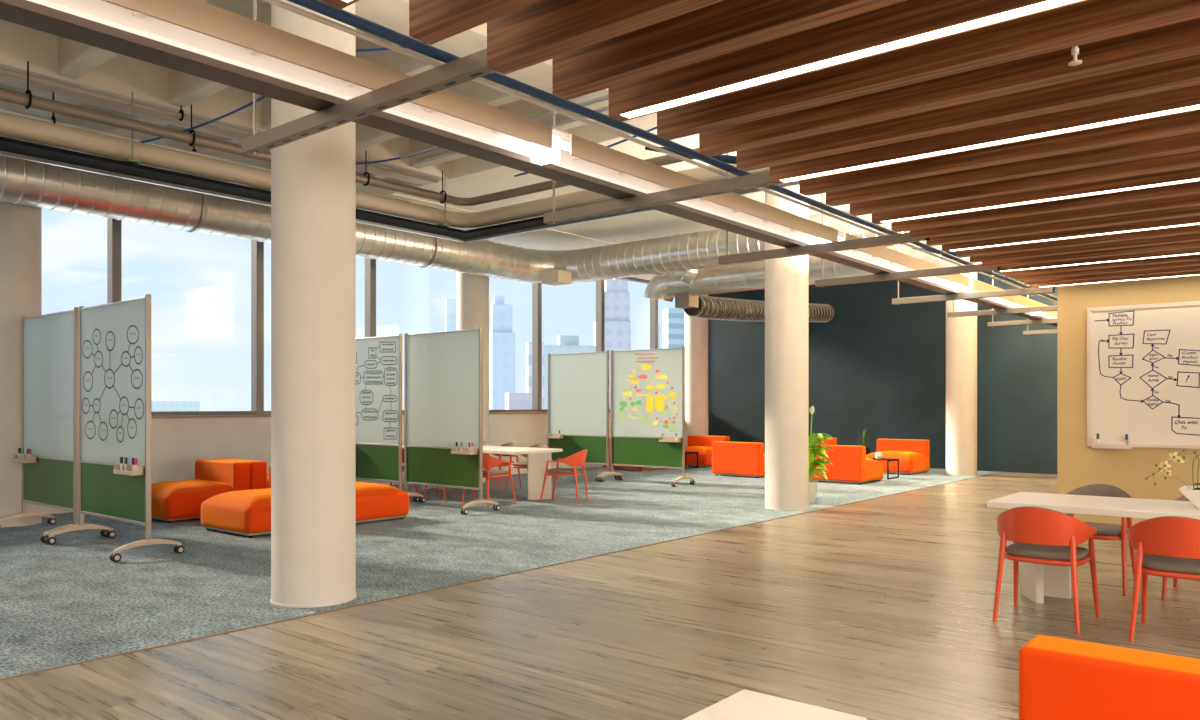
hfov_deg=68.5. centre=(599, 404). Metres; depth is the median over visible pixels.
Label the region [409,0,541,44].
ceiling baffle
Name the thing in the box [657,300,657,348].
window
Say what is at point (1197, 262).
ceiling slat
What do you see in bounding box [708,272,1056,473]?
wall
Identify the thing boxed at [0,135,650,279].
wall
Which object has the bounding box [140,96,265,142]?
cable
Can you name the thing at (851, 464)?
lounge seat
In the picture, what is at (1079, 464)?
wall
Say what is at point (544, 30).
ceiling baffle
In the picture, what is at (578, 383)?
whiteboard
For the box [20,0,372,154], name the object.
ceiling
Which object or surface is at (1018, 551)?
seat cushion
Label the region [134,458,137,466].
marker pen
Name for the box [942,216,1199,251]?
ceiling baffle
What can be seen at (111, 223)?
window mullion
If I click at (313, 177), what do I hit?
column
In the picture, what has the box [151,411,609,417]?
trim
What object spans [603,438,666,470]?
lounge seat
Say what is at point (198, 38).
trough
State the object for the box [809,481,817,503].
pot
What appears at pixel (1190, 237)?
ceiling baffle
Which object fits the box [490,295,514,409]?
office tower
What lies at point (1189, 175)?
ceiling baffle
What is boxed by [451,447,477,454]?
tray
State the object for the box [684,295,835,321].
flexible duct
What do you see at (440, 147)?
cable
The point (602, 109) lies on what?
pipe
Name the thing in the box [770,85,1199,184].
ceiling baffle
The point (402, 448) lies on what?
armchair
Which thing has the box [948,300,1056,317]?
strut
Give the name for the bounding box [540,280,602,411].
window
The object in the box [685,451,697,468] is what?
side table
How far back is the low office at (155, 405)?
885.01 m
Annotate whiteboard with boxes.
[0,307,107,542]
[45,294,184,561]
[356,333,418,501]
[404,327,499,514]
[546,350,618,481]
[599,346,694,486]
[1087,301,1199,448]
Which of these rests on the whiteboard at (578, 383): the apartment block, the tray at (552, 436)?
the tray at (552, 436)
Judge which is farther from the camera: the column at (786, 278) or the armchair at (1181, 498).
the column at (786, 278)
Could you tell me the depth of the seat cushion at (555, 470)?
11.64 m
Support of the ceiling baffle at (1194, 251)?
hanging from the board
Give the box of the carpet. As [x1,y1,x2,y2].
[0,465,998,677]
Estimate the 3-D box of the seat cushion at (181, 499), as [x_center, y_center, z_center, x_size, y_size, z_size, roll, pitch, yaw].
[-4.809,1.067,10.271,1.004,0.365,0.930,0,0,39]
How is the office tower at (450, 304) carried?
on the ground
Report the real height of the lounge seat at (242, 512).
0.625 m
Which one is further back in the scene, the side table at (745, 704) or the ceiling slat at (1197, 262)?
the ceiling slat at (1197, 262)
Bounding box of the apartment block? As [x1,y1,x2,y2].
[526,342,543,408]
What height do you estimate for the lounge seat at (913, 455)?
0.625 m
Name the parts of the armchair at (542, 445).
leg, seat frame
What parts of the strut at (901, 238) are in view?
threaded rod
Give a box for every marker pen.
[18,448,20,458]
[120,457,122,469]
[124,457,127,470]
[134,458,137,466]
[1125,434,1127,443]
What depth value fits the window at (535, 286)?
17.02 m
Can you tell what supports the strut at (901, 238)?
hanging from the ceiling at (52, 57)
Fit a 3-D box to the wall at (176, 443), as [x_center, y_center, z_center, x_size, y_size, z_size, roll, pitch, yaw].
[-5.274,0.835,12.240,0.300,1.330,24.200,0,0,39]
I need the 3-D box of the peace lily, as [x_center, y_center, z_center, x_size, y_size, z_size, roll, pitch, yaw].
[2.760,0.651,11.655,0.665,1.289,0.573,0,0,39]
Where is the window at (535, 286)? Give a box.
[489,283,539,411]
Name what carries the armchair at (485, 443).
on the carpet
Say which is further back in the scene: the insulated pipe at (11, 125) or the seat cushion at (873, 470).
the seat cushion at (873, 470)
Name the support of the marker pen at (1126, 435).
in the whiteboard at (1143, 361)
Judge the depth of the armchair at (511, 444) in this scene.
13.66 m
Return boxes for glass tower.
[658,325,659,348]
[663,308,684,347]
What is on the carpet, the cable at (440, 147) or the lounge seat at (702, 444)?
the lounge seat at (702, 444)
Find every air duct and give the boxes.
[0,151,925,285]
[644,242,981,308]
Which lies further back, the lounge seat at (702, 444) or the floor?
the lounge seat at (702, 444)
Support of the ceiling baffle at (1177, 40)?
attached to the board
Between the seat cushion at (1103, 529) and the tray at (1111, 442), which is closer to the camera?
the seat cushion at (1103, 529)
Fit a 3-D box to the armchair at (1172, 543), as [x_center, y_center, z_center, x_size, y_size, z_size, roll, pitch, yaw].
[3.243,0.947,4.885,0.543,0.711,0.586,0,0,39]
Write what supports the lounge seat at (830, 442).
on the carpet
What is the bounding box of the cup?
[875,452,881,458]
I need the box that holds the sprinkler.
[1068,46,1081,65]
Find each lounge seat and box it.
[151,459,249,522]
[201,466,270,537]
[217,458,268,489]
[356,482,408,522]
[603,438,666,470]
[685,435,729,466]
[712,441,764,477]
[809,444,883,483]
[815,437,836,444]
[866,439,929,474]
[1019,635,1199,719]
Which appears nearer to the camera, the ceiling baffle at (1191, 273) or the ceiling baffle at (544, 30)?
the ceiling baffle at (544, 30)
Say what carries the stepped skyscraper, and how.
on the ground
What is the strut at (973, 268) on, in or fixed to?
hanging from the ceiling at (52, 57)
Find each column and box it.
[0,201,41,527]
[270,0,356,607]
[457,237,488,482]
[685,295,707,446]
[764,181,808,510]
[945,272,976,475]
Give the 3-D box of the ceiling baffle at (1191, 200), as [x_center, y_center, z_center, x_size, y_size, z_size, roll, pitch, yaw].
[5.119,-1.350,4.135,7.330,0.260,0.090,0,0,39]
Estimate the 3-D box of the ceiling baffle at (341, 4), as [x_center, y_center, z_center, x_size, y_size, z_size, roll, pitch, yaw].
[2.005,-1.350,0.351,7.330,0.260,0.090,0,0,39]
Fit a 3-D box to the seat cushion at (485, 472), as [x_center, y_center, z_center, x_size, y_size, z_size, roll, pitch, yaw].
[-1.442,0.878,11.547,0.436,0.047,0.436,0,0,36]
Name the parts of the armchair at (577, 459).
leg, leg, seat frame, leg, leg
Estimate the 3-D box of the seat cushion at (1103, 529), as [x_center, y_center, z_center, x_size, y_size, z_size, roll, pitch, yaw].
[3.554,0.883,6.348,0.436,0.047,0.436,0,0,39]
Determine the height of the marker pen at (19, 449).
0.132 m
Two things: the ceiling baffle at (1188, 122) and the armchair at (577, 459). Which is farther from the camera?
the armchair at (577, 459)
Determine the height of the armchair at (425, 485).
0.711 m
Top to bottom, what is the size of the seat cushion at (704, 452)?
0.365 m
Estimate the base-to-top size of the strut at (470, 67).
1.602 m
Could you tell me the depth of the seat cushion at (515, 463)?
13.04 m
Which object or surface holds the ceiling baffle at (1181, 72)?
attached to the board
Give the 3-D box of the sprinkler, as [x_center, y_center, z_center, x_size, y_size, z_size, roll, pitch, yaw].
[1.625,-1.333,3.014,0.044,0.335,0.043,0,0,39]
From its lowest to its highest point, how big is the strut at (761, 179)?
1.602 m
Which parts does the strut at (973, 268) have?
threaded rod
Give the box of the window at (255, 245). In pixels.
[117,220,259,414]
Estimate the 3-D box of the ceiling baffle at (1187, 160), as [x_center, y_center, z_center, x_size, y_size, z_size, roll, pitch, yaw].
[4.451,-1.350,3.324,7.330,0.260,0.090,0,0,39]
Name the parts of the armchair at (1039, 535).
leg, leg, seat frame, leg, leg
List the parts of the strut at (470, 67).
threaded rod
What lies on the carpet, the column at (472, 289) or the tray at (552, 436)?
the column at (472, 289)
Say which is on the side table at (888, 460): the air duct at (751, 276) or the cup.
the cup
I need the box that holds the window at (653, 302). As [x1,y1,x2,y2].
[603,277,656,410]
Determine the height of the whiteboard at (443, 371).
2.235 m
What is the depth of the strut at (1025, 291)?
10.16 m
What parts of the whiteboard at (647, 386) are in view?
post, writing panel, rail, rail, green panel, rail, post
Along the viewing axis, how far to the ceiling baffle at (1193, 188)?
5.51 m
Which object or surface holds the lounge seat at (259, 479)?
on the carpet
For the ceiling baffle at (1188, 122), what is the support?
attached to the board
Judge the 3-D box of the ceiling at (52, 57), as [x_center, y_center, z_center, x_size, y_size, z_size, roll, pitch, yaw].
[1.289,-3.062,6.839,16.700,0.515,24.200,0,0,39]
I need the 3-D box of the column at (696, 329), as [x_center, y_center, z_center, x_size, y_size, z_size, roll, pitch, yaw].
[2.190,-0.764,20.020,0.550,4.120,0.550,0,0,39]
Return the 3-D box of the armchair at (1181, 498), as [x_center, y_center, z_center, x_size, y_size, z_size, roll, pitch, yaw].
[4.129,0.947,5.962,0.543,0.711,0.586,0,0,39]
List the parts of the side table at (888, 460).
leg, leg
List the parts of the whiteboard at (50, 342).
post, rail, writing panel, rail, green panel, rail, post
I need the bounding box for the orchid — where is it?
[1145,450,1199,508]
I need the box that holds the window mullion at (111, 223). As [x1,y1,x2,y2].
[107,218,116,302]
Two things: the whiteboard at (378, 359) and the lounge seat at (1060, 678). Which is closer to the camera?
the lounge seat at (1060, 678)
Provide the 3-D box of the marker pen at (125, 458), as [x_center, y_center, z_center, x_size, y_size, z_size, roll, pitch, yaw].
[-4.091,0.516,7.601,0.025,0.132,0.025,0,0,39]
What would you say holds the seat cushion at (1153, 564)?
on the armchair at (1172, 543)
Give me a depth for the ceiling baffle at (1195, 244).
7.23 m
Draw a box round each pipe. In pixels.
[0,61,698,205]
[0,67,438,182]
[0,92,409,201]
[0,92,769,227]
[399,95,607,157]
[416,106,607,162]
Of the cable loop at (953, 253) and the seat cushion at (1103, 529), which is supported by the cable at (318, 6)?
the cable loop at (953, 253)
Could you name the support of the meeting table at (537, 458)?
on the carpet
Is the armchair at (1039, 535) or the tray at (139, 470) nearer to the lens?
the armchair at (1039, 535)
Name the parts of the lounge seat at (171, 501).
backrest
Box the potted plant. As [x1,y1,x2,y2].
[858,428,869,454]
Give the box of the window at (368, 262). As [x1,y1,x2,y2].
[260,242,372,413]
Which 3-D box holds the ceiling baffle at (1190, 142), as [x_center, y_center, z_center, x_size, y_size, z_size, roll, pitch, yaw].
[4.229,-1.350,3.054,7.330,0.260,0.090,0,0,39]
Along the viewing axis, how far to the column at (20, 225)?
9.38 m
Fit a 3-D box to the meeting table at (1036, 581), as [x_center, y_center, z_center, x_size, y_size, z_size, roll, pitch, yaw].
[3.867,0.955,4.951,3.000,0.690,0.800,0,0,39]
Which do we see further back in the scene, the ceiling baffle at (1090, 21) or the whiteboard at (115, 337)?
the whiteboard at (115, 337)
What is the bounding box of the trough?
[0,0,1056,326]
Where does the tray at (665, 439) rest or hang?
on the whiteboard at (647, 386)
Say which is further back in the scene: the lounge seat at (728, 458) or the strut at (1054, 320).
the lounge seat at (728, 458)
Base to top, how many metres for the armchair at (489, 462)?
0.711 m
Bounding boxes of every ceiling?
[0,0,849,278]
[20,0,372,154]
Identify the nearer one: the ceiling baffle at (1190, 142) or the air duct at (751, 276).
the ceiling baffle at (1190, 142)
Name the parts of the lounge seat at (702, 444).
backrest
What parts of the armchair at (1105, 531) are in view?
seat frame, leg, leg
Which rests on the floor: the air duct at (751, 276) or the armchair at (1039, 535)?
the armchair at (1039, 535)
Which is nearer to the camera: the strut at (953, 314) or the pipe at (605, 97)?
the pipe at (605, 97)
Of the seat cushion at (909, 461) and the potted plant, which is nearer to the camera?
the seat cushion at (909, 461)
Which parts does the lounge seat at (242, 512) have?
backrest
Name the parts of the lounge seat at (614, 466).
backrest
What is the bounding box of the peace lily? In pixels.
[809,406,834,503]
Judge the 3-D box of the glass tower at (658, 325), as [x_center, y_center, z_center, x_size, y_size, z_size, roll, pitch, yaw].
[22.679,44.305,360.000,2.942,153.990,2.354,0,0,-14]
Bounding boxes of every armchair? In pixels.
[390,448,439,498]
[424,485,475,502]
[461,453,515,506]
[483,441,492,485]
[493,442,521,490]
[505,443,551,491]
[539,449,588,503]
[992,506,1099,633]
[1066,484,1135,594]
[1129,516,1199,641]
[1161,495,1189,599]
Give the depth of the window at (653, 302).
19.98 m
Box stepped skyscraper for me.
[593,279,630,408]
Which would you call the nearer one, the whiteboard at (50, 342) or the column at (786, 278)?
the whiteboard at (50, 342)
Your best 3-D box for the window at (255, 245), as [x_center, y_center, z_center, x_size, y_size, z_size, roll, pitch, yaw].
[-5.514,-1.333,11.861,0.150,2.935,1.930,0,0,39]
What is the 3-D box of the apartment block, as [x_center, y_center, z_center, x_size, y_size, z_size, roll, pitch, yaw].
[-24.347,49.038,330.000,5.993,144.524,4.795,0,0,-14]
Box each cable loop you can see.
[645,146,736,163]
[912,247,955,255]
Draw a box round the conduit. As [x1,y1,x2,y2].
[262,0,1056,302]
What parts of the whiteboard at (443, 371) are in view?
post, rail, rail, green panel, rail, writing panel, post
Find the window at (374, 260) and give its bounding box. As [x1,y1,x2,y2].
[373,259,456,412]
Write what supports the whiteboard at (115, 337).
on the carpet
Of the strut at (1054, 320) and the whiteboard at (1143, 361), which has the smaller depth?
the whiteboard at (1143, 361)
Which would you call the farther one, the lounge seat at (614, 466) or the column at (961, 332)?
the lounge seat at (614, 466)
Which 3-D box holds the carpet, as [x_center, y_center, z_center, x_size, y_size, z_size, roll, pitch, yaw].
[-2.510,1.398,9.966,6.858,0.204,24.200,0,0,39]
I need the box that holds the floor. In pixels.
[0,472,1199,719]
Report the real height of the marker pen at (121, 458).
0.132 m
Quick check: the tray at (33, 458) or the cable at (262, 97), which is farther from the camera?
the tray at (33, 458)
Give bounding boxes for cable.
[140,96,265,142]
[287,0,1056,299]
[356,42,426,51]
[356,147,440,164]
[514,126,656,176]
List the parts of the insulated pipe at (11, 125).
threaded rod, threaded rod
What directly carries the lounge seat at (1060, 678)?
on the floor
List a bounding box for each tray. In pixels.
[0,136,798,242]
[13,454,36,462]
[113,464,143,475]
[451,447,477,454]
[546,434,562,438]
[659,437,680,441]
[1092,436,1132,448]
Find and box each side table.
[682,689,866,719]
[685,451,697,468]
[870,458,898,478]
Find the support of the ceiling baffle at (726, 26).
attached to the board
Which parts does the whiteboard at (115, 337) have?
post, writing panel, rail, rail, green panel, rail, post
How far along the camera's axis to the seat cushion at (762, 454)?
15.64 m
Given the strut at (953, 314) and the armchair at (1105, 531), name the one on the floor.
the armchair at (1105, 531)
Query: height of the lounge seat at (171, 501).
0.625 m
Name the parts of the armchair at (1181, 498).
leg, leg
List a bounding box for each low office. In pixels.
[151,401,199,411]
[505,393,531,409]
[544,335,595,408]
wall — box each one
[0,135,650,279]
[42,413,609,513]
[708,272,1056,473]
[1057,275,1199,525]
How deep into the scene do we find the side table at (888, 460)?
15.51 m
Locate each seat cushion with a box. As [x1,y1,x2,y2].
[151,479,233,518]
[201,488,270,533]
[483,470,508,474]
[511,462,526,465]
[548,468,579,473]
[685,446,711,464]
[761,453,764,474]
[863,458,883,480]
[866,451,928,472]
[1005,542,1088,560]
[1084,522,1128,535]
[1142,554,1199,574]
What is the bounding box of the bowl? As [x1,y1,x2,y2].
[1178,485,1199,508]
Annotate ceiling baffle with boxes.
[320,0,358,8]
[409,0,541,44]
[487,0,723,74]
[552,0,906,99]
[657,0,1199,140]
[699,17,1199,156]
[737,54,1199,171]
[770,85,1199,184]
[799,110,1199,195]
[826,132,1199,206]
[850,151,1199,215]
[872,167,1199,224]
[891,181,1199,231]
[910,194,1199,239]
[926,206,1199,245]
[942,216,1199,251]
[956,225,1199,257]
[969,233,1199,262]
[982,241,1199,267]
[993,248,1199,272]
[1004,254,1199,276]
[1033,271,1199,287]
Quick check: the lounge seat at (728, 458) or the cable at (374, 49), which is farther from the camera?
the lounge seat at (728, 458)
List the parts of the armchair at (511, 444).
leg, leg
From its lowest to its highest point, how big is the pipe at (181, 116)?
0.143 m
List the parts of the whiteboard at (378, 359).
writing panel, rail, rail, green panel, rail, post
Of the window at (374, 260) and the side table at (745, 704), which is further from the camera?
the window at (374, 260)
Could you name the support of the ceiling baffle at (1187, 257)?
attached to the board
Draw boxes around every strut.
[242,0,496,154]
[544,94,776,224]
[719,153,929,264]
[815,194,999,286]
[892,232,1054,304]
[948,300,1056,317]
[988,275,1056,326]
[1023,295,1056,334]
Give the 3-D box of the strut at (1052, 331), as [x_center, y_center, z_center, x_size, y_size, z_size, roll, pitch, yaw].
[8.121,-2.019,14.880,1.802,1.602,0.062,0,0,39]
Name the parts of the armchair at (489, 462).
leg, seat frame, leg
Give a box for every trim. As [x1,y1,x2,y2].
[0,472,999,679]
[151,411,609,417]
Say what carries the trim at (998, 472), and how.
on the floor
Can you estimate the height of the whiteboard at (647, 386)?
2.235 m
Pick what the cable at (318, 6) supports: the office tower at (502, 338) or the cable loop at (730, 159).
the cable loop at (730, 159)
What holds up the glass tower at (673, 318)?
on the ground
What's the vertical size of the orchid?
0.349 m
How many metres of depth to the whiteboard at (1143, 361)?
8.74 m
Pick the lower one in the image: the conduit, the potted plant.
the potted plant
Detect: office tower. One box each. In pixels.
[445,299,455,330]
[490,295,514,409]
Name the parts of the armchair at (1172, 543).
leg, leg, seat frame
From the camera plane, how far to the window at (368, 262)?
12.60 m
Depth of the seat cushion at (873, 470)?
14.68 m
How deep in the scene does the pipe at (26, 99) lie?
8.40 m
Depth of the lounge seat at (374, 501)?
9.75 m
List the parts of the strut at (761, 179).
threaded rod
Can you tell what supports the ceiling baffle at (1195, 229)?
attached to the board
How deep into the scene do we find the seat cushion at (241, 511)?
8.75 m
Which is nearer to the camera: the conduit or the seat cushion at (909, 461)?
the conduit
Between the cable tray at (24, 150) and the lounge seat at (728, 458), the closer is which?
the cable tray at (24, 150)
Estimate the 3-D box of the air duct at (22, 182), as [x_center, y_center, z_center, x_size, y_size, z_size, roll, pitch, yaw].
[-2.875,-2.400,6.656,8.499,0.881,17.612,0,0,39]
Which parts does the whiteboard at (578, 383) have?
post, writing panel, rail, green panel, rail, rail, post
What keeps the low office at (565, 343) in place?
on the ground
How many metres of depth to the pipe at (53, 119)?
8.51 m
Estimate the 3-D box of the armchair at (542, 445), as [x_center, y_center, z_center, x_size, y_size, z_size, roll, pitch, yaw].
[-1.053,0.942,13.231,0.543,0.711,0.586,0,0,39]
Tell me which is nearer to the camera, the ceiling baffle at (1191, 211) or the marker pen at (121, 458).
the ceiling baffle at (1191, 211)
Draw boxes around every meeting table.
[402,445,562,499]
[987,492,1199,603]
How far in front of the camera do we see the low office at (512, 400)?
256.36 m
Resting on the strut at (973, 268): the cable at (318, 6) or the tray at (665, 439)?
the cable at (318, 6)
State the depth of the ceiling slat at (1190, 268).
8.36 m
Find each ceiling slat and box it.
[1014,260,1199,280]
[1024,266,1199,284]
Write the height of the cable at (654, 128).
0.259 m
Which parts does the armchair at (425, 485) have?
leg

